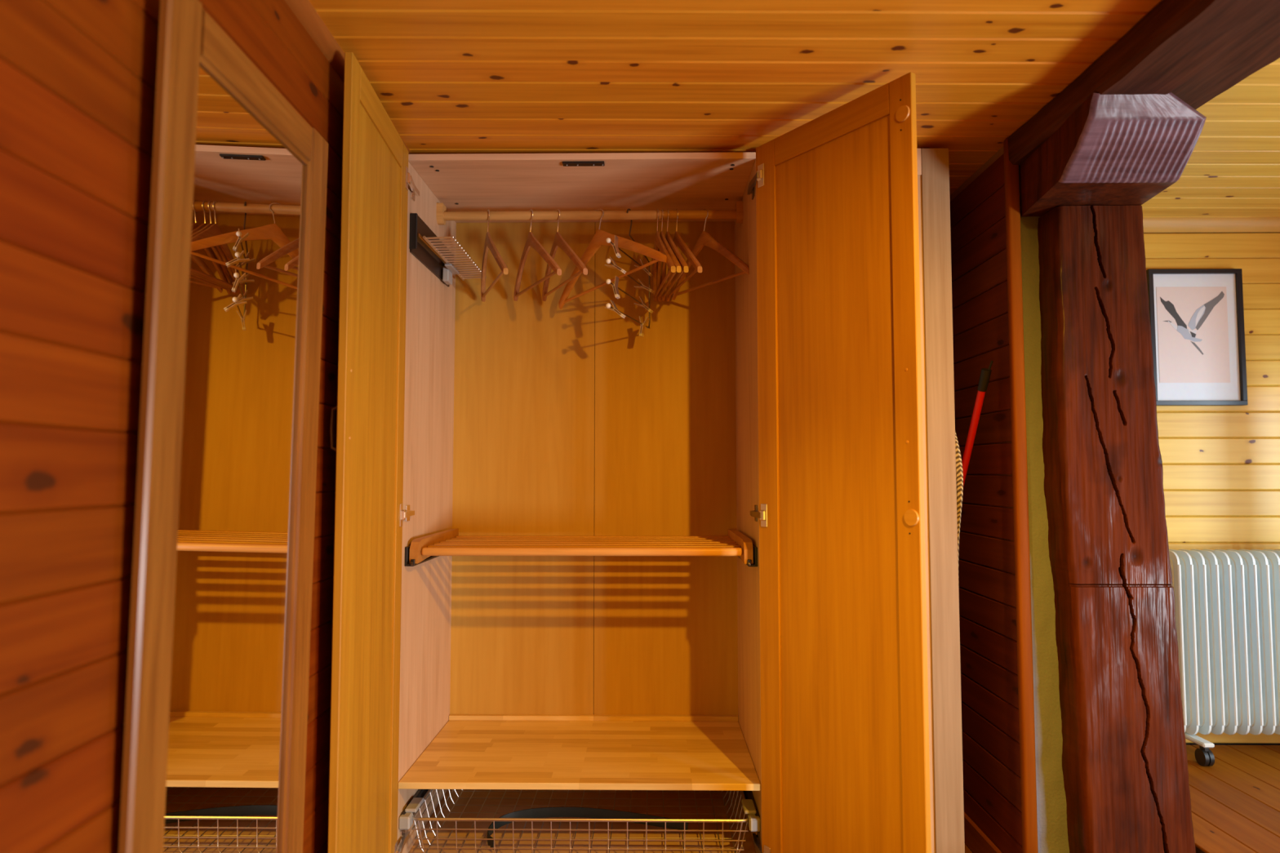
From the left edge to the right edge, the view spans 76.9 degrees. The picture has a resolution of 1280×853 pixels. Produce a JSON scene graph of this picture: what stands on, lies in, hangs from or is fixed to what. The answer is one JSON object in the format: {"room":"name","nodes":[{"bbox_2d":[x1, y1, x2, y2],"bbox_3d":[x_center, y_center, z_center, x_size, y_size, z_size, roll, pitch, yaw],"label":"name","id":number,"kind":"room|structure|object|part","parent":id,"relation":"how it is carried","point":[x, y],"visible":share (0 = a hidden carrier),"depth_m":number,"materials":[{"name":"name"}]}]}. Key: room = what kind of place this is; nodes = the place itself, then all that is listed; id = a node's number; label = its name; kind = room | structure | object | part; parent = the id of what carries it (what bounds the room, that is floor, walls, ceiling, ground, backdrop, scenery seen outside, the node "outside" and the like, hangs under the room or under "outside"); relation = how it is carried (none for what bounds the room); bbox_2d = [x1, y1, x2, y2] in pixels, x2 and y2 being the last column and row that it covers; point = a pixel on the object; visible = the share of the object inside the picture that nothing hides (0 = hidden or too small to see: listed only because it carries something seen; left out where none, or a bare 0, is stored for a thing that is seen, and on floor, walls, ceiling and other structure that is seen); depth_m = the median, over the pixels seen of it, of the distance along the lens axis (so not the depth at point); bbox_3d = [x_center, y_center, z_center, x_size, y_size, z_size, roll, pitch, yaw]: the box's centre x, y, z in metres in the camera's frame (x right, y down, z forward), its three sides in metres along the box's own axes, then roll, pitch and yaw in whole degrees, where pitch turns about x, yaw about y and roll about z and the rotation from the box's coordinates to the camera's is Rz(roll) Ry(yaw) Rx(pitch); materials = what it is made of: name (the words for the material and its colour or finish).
{"room":"cabin entrance hallway","nodes":[
{"label":"cabin entrance hallway","id":0,"kind":"room"},
{"bbox_2d":[0,0,343,852],"bbox_3d":[-0.666,0.141,0.430,0.060,2.052,4.700,0,-3,-1],"label":"wall","id":1,"kind":"structure","parent":0,"point":[78,77],"depth_m":0.94,"materials":[{"name":"brown wood"}]},
{"bbox_2d":[118,0,328,852],"bbox_3d":[-0.626,0.244,1.267,0.035,1.635,0.551,0,-3,-1],"label":"wall mirror","id":2,"kind":"object","parent":1,"relation":"attached to","point":[217,698],"visible":1,"depth_m":1.21,"materials":[{"name":"brown wood"}]},
{"bbox_3d":[-0.630,0.244,1.265,0.005,1.493,0.390,1,-3,-1],"label":"glass","id":3,"kind":"part","parent":2,"relation":"part of","materials":[{"name":"mirror"}]},
{"bbox_3d":[-0.615,-0.535,1.310,0.013,0.075,0.382,1,-3,-1],"label":"frame rail","id":4,"kind":"part","parent":2,"relation":"part of","materials":[{"name":"brown wood"}]},
{"bbox_2d":[284,0,412,154],"bbox_3d":[-0.625,-0.860,0.464,0.022,0.034,4.650,0,-3,-1],"label":"trim","id":5,"kind":"structure","parent":1,"relation":"attached to","point":[303,10],"depth_m":1.62,"materials":[{"name":"brown wood"}]},
{"bbox_2d":[518,221,719,222],"bbox_3d":[0.120,0.273,2.788,1.812,2.030,0.040,0,-3,1],"label":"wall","id":6,"kind":"structure","parent":0,"point":[703,221],"depth_m":2.82,"materials":[{"name":"brown wood"}]},
{"bbox_2d":[309,0,1279,217],"bbox_3d":[1.009,-0.895,0.596,3.850,0.050,4.954,0,-3,1],"label":"ceiling","id":7,"kind":"structure","parent":0,"point":[450,76],"depth_m":1.80,"materials":[{"name":"brown wood"}]},
{"bbox_2d":[1007,0,1279,167],"bbox_3d":[1.192,-0.850,0.198,0.426,0.076,3.985,0,-3,-1],"label":"ceiling beam","id":8,"kind":"structure","parent":7,"relation":"attached to","point":[1193,51],"depth_m":1.65,"materials":[{"name":"brown wood"}]},
{"bbox_2d":[964,843,973,852],"bbox_3d":[0.249,1.182,0.380,2.230,0.060,4.740,0,-3,1],"label":"floor","id":9,"kind":"structure","parent":0,"point":[967,850],"depth_m":2.41,"materials":[{"name":"brown wood"}]},
{"bbox_2d":[327,51,931,852],"bbox_3d":[-0.025,0.247,2.180,1.274,2.012,1.140,0,-3,1],"label":"wardrobe","id":10,"kind":"object","parent":9,"relation":"on","point":[676,571],"visible":0.99,"depth_m":2.29,"materials":[{"name":"brown wood"}]},
{"bbox_3d":[-0.629,0.004,1.670,0.028,0.107,0.008,0,-3,-4],"label":"handle","id":11,"kind":"part","parent":10,"relation":"part of","materials":[{"name":"metal"}]},
{"bbox_3d":[-0.623,0.204,1.881,0.017,1.944,0.523,0,-3,-4],"label":"door","id":12,"kind":"part","parent":10,"relation":"part of","materials":[{"name":"brown wood"}]},
{"bbox_3d":[-0.624,0.204,1.875,0.008,1.800,0.395,0,-3,-4],"label":"door panel","id":13,"kind":"part","parent":10,"relation":"part of","materials":[{"name":"brown wood"}]},
{"bbox_3d":[-0.623,-0.730,1.929,0.017,0.072,0.390,0,-3,-4],"label":"door rail","id":14,"kind":"part","parent":10,"relation":"part of","materials":[{"name":"brown wood"}]},
{"bbox_2d":[394,841,399,852],"bbox_3d":[-0.625,1.102,2.070,0.012,0.060,0.024,0,-3,-4],"label":"hinge","id":15,"kind":"object","parent":10,"relation":"on","point":[397,850],"depth_m":2.07,"materials":[{"name":"metal"}]},
{"bbox_2d":[400,503,405,526],"bbox_3d":[-0.625,0.233,2.120,0.012,0.060,0.024,0,-3,-4],"label":"hinge","id":16,"kind":"object","parent":10,"relation":"on","point":[402,513],"depth_m":2.11,"materials":[{"name":"metal"}]},
{"bbox_3d":[-0.631,1.105,2.131,0.019,0.044,0.124,0,-3,-5],"label":"hinge arm","id":17,"kind":"part","parent":10,"relation":"part of","materials":[{"name":"metal"}]},
{"bbox_2d":[404,165,410,190],"bbox_3d":[-0.626,-0.669,2.172,0.012,0.060,0.024,0,-3,-4],"label":"hinge","id":18,"kind":"object","parent":10,"relation":"on","point":[407,175],"depth_m":2.16,"materials":[{"name":"metal"}]},
{"bbox_3d":[-0.631,0.237,2.181,0.019,0.044,0.124,0,-3,-5],"label":"hinge arm","id":19,"kind":"part","parent":10,"relation":"part of","materials":[{"name":"metal"}]},
{"bbox_3d":[-0.632,-0.666,2.233,0.019,0.044,0.124,0,-3,-5],"label":"hinge arm","id":20,"kind":"part","parent":10,"relation":"part of","materials":[{"name":"metal"}]},
{"bbox_3d":[-0.649,0.264,2.467,0.018,2.012,0.580,0,-3,1],"label":"panel","id":21,"kind":"part","parent":10,"relation":"part of","materials":[{"name":"brown wood"}]},
{"bbox_3d":[-0.617,0.357,2.439,0.024,0.063,0.465,0,-3,1],"label":"rail","id":22,"kind":"part","parent":10,"relation":"part of","materials":[{"name":"brown wood"}]},
{"bbox_2d":[480,209,508,302],"bbox_3d":[-0.471,-0.561,2.551,0.033,0.253,0.400,1,-4,-20],"label":"clothes hanger","id":23,"kind":"object","parent":10,"relation":"hanging from","point":[489,244],"visible":0.92,"depth_m":2.54,"materials":[{"name":"brown wood"}]},
{"bbox_3d":[-0.396,0.251,2.739,0.481,1.918,0.006,0,-3,1],"label":"panel","id":24,"kind":"part","parent":10,"relation":"part of","materials":[{"name":"brown wood"}]},
{"bbox_2d":[513,208,561,301],"bbox_3d":[-0.338,-0.561,2.551,0.033,0.253,0.400,2,-4,-27],"label":"clothes hanger","id":25,"kind":"object","parent":10,"relation":"hanging from","point":[531,241],"visible":0.93,"depth_m":2.53,"materials":[{"name":"brown wood"}]},
{"bbox_2d":[542,208,587,301],"bbox_3d":[-0.251,-0.561,2.549,0.033,0.253,0.400,1,-4,-24],"label":"clothes hanger","id":26,"kind":"object","parent":10,"relation":"hanging from","point":[558,241],"visible":0.91,"depth_m":2.52,"materials":[{"name":"brown wood"}]},
{"bbox_2d":[398,789,760,852],"bbox_3d":[-0.158,1.111,2.404,0.964,0.131,0.538,0,-3,1],"label":"wire basket","id":27,"kind":"object","parent":10,"relation":"on","point":[430,820],"depth_m":2.35,"materials":[{"name":"metal"}]},
{"bbox_2d":[487,807,688,849],"bbox_3d":[-0.155,1.152,2.351,0.574,0.048,0.154,1,-3,-12],"label":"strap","id":28,"kind":"object","parent":27,"relation":"in","point":[545,812],"visible":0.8,"depth_m":2.38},
{"bbox_2d":[398,720,760,791],"bbox_3d":[-0.158,0.971,2.413,0.962,0.018,0.556,0,-3,1],"label":"shelf","id":29,"kind":"object","parent":10,"relation":"attached to","point":[688,755],"depth_m":2.33,"materials":[{"name":"brown wood"}]},
{"bbox_3d":[-0.159,-0.732,2.508,0.964,0.018,0.560,0,-3,1],"label":"panel","id":30,"kind":"part","parent":10,"relation":"part of","materials":[{"name":"brown wood"}]},
{"bbox_3d":[-0.158,1.201,2.397,0.964,0.018,0.560,0,-3,1],"label":"panel","id":31,"kind":"part","parent":10,"relation":"part of","materials":[{"name":"silver metal"}]},
{"bbox_3d":[-0.158,-0.669,2.550,0.928,0.029,0.029,0,-3,1],"label":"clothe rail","id":32,"kind":"part","parent":10,"relation":"part of","materials":[{"name":"brown wood"}]},
{"bbox_2d":[558,208,666,309],"bbox_3d":[-0.102,-0.545,2.526,0.468,0.289,0.033,-3,-4,43],"label":"clothes hanger","id":33,"kind":"object","parent":10,"relation":"hanging from","point":[600,237],"visible":0.86,"depth_m":2.52,"materials":[{"name":"brown wood"}]},
{"bbox_2d":[604,208,653,337],"bbox_3d":[-0.028,-0.496,2.542,0.064,0.388,0.367,-1,-4,21],"label":"hanger","id":34,"kind":"object","parent":10,"relation":"hanging from","point":[643,325],"visible":0.96,"depth_m":2.50,"materials":[{"name":"metal"}]},
{"bbox_3d":[-0.031,-0.472,2.544,0.004,0.018,0.357,-1,-4,21],"label":"rod","id":35,"kind":"part","parent":34,"relation":"part of","materials":[{"name":"metal"}]},
{"bbox_3d":[-0.031,-0.535,2.547,0.004,0.016,0.357,-1,-4,21],"label":"rod","id":36,"kind":"part","parent":34,"relation":"part of","materials":[{"name":"metal"}]},
{"bbox_3d":[-0.031,-0.411,2.540,0.004,0.018,0.357,-1,-4,21],"label":"rod","id":37,"kind":"part","parent":34,"relation":"part of","materials":[{"name":"metal"}]},
{"bbox_3d":[-0.031,-0.343,2.537,0.004,0.010,0.357,-1,-4,21],"label":"rod","id":38,"kind":"part","parent":34,"relation":"part of","materials":[{"name":"metal"}]},
{"bbox_3d":[-0.004,-0.508,2.618,0.005,0.354,0.209,-1,-4,21],"label":"frame","id":39,"kind":"part","parent":34,"relation":"part of","materials":[{"name":"metal"}]},
{"bbox_2d":[652,208,675,301],"bbox_3d":[0.066,-0.562,2.542,0.033,0.253,0.400,0,-3,-6],"label":"clothes hanger","id":40,"kind":"object","parent":10,"relation":"hanging from","point":[659,245],"visible":0.81,"depth_m":2.52,"materials":[{"name":"brown wood"}]},
{"bbox_3d":[0.086,0.250,2.732,0.481,1.918,0.006,0,-3,1],"label":"panel","id":41,"kind":"part","parent":10,"relation":"part of","materials":[{"name":"brown wood"}]},
{"bbox_2d":[657,208,681,301],"bbox_3d":[0.080,-0.562,2.542,0.033,0.253,0.400,0,-3,-7],"label":"clothes hanger","id":42,"kind":"object","parent":10,"relation":"hanging from","point":[678,268],"visible":0.73,"depth_m":2.51,"materials":[{"name":"brown wood"}]},
{"bbox_2d":[661,208,688,301],"bbox_3d":[0.098,-0.562,2.542,0.033,0.253,0.400,0,-3,-8],"label":"clothes hanger","id":43,"kind":"object","parent":10,"relation":"hanging from","point":[682,263],"visible":0.78,"depth_m":2.49,"materials":[{"name":"brown wood"}]},
{"bbox_2d":[666,208,702,301],"bbox_3d":[0.126,-0.562,2.542,0.033,0.253,0.400,1,-3,-11],"label":"clothes hanger","id":44,"kind":"object","parent":10,"relation":"hanging from","point":[679,242],"visible":0.7,"depth_m":2.47,"materials":[{"name":"brown wood"}]},
{"bbox_2d":[671,208,749,300],"bbox_3d":[0.211,-0.562,2.545,0.033,0.253,0.400,2,-4,-32],"label":"clothes hanger","id":45,"kind":"object","parent":10,"relation":"hanging from","point":[704,238],"visible":0.79,"depth_m":2.51,"materials":[{"name":"brown wood"}]},
{"bbox_3d":[0.299,0.356,2.427,0.024,0.063,0.465,0,-3,1],"label":"rail","id":46,"kind":"part","parent":10,"relation":"part of","materials":[{"name":"brown wood"}]},
{"bbox_3d":[0.332,0.263,2.455,0.018,2.012,0.580,0,-3,1],"label":"panel","id":47,"kind":"part","parent":10,"relation":"part of","materials":[{"name":"brown wood"}]},
{"bbox_3d":[0.312,-0.667,2.215,0.019,0.044,0.137,0,-3,-1],"label":"hinge arm","id":48,"kind":"part","parent":10,"relation":"part of","materials":[{"name":"metal"}]},
{"bbox_3d":[0.312,0.235,2.163,0.019,0.044,0.137,0,-3,-1],"label":"hinge arm","id":49,"kind":"part","parent":10,"relation":"part of","materials":[{"name":"metal"}]},
{"bbox_3d":[0.312,1.104,2.113,0.019,0.044,0.137,0,-3,-1],"label":"hinge arm","id":50,"kind":"part","parent":10,"relation":"part of","materials":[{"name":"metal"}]},
{"bbox_2d":[756,163,764,187],"bbox_3d":[0.321,-0.671,2.150,0.012,0.060,0.024,2,-4,-34],"label":"hinge","id":51,"kind":"object","parent":10,"relation":"on","point":[760,180],"depth_m":2.14,"materials":[{"name":"gold metal"}]},
{"bbox_2d":[760,503,767,527],"bbox_3d":[0.321,0.232,2.098,0.012,0.060,0.024,2,-4,-34],"label":"hinge","id":52,"kind":"object","parent":10,"relation":"on","point":[763,510],"depth_m":2.09,"materials":[{"name":"gold metal"}]},
{"bbox_2d":[764,844,770,852],"bbox_3d":[0.321,1.100,2.048,0.012,0.060,0.024,2,-4,-34],"label":"hinge","id":53,"kind":"object","parent":10,"relation":"on","point":[766,850],"depth_m":2.05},
{"bbox_3d":[0.462,-0.729,1.965,0.017,0.072,0.368,2,-4,-34],"label":"door rail","id":54,"kind":"part","parent":10,"relation":"part of","materials":[{"name":"brown wood"}]},
{"bbox_3d":[0.464,0.206,1.912,0.009,1.800,0.373,2,-4,-34],"label":"door panel","id":55,"kind":"part","parent":10,"relation":"part of","materials":[{"name":"brown wood"}]},
{"label":"door","id":56,"kind":"part","parent":10,"relation":"part of","materials":[{"name":"brown wood"}]},
{"bbox_2d":[916,147,964,852],"bbox_3d":[0.594,0.262,2.441,0.504,2.012,0.601,0,-3,1],"label":"wardrobe","id":57,"kind":"object","parent":9,"relation":"on","point":[942,591],"visible":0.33,"depth_m":2.14,"materials":[{"name":"brown wood"}]},
{"bbox_3d":[0.590,-0.722,2.206,0.353,0.074,0.019,0,-3,1],"label":"door rail","id":58,"kind":"part","parent":57,"relation":"part of","materials":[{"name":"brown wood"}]},
{"bbox_3d":[0.591,0.217,2.153,0.358,1.810,0.010,0,-3,1],"label":"door panel","id":59,"kind":"part","parent":57,"relation":"part of","materials":[{"name":"brown wood"}]},
{"bbox_2d":[955,431,963,589],"bbox_3d":[0.865,0.572,2.315,0.039,1.380,0.340,0,-3,1],"label":"ironing board","id":60,"kind":"object","parent":9,"relation":"on","point":[959,473],"visible":0.04,"depth_m":2.18,"materials":[{"name":"beige fabric"}]},
{"bbox_2d":[961,360,993,486],"bbox_3d":[0.900,0.550,2.443,0.055,1.433,0.583,0,-3,-8],"label":"handle","id":61,"kind":"object","parent":9,"relation":"on","point":[985,373],"visible":0.34,"depth_m":2.25,"materials":[{"name":"red paint"}]},
{"bbox_2d":[1037,204,1195,852],"bbox_3d":[1.221,0.343,2.115,0.312,1.814,0.206,0,-3,1],"label":"timber post","id":62,"kind":"object","parent":9,"relation":"on","point":[1125,762],"visible":0.98,"depth_m":2.03,"materials":[{"name":"brown wood"}]},
{"bbox_2d":[1019,92,1206,216],"bbox_3d":[1.147,-0.648,1.960,0.301,0.146,0.412,0,-3,1],"label":"corbel","id":63,"kind":"object","parent":62,"relation":"on","point":[1113,149],"visible":1,"depth_m":1.86,"materials":[{"name":"wood"}]},
{"bbox_2d":[949,146,1022,852],"bbox_3d":[1.011,0.254,2.452,0.020,2.030,0.650,0,-3,1],"label":"wall","id":64,"kind":"structure","parent":0,"point":[991,762],"depth_m":2.33,"materials":[{"name":"brown wood"}]},
{"bbox_2d":[964,812,1001,852],"bbox_3d":[0.995,1.225,2.387,0.014,0.083,0.628,0,-3,1],"label":"baseboard","id":65,"kind":"structure","parent":64,"relation":"attached to","point":[975,839],"depth_m":2.37,"materials":[{"name":"brown wood"}]},
{"bbox_2d":[1018,167,1069,852],"bbox_3d":[1.062,0.235,2.127,0.090,2.030,0.006,0,-3,1],"label":"wall","id":66,"kind":"structure","parent":0,"point":[1051,806],"depth_m":2.11,"materials":[{"name":"green paint"}]},
{"bbox_2d":[1003,137,1038,852],"bbox_3d":[1.002,0.234,2.118,0.034,2.030,0.026,0,-3,1],"label":"trim","id":67,"kind":"structure","parent":66,"relation":"attached to","point":[1011,175],"depth_m":2.11,"materials":[{"name":"orange wood"}]},
{"bbox_2d":[1143,231,1279,550],"bbox_3d":[2.115,0.176,2.853,1.700,1.830,0.050,0,-3,1],"label":"wall","id":68,"kind":"structure","parent":0,"point":[1221,464],"depth_m":2.84,"materials":[{"name":"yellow wood"}]},
{"bbox_2d":[1146,268,1248,405],"bbox_3d":[1.959,-0.315,2.842,0.327,0.483,0.030,0,-3,1],"label":"picture frame","id":69,"kind":"object","parent":68,"relation":"attached to","point":[1197,315],"visible":0.89,"depth_m":2.84,"materials":[{"name":"grey"}]},
{"bbox_2d":[1155,286,1230,382],"bbox_3d":[1.950,-0.324,2.840,0.246,0.341,0.002,0,-3,1],"label":"print","id":70,"kind":"object","parent":69,"relation":"attached to","point":[1193,323],"depth_m":2.84},
{"bbox_2d":[1142,217,1279,232],"bbox_3d":[2.084,-0.717,2.864,1.560,0.045,0.030,0,-3,1],"label":"trim","id":71,"kind":"structure","parent":68,"relation":"attached to","point":[1171,224],"depth_m":2.86,"materials":[{"name":"beige wood"}]},
{"bbox_2d":[1185,732,1279,743],"bbox_3d":[2.085,1.058,2.770,1.560,0.060,0.014,0,-3,1],"label":"baseboard","id":72,"kind":"structure","parent":68,"relation":"attached to","point":[1237,738],"depth_m":2.76,"materials":[{"name":"brown wood"}]},
{"bbox_2d":[1186,742,1279,852],"bbox_3d":[2.102,1.082,0.406,1.465,0.260,4.830,0,-3,1],"label":"floor","id":73,"kind":"structure","parent":0,"point":[1235,800],"depth_m":2.29,"materials":[{"name":"brown wood"}]},
{"bbox_2d":[1168,549,1279,766],"bbox_3d":[2.073,0.746,2.660,0.680,0.670,0.232,0,-3,1],"label":"radiator","id":74,"kind":"object","parent":73,"relation":"on","point":[1227,602],"visible":0.84,"depth_m":2.61,"materials":[{"name":"white metal"}]}
]}

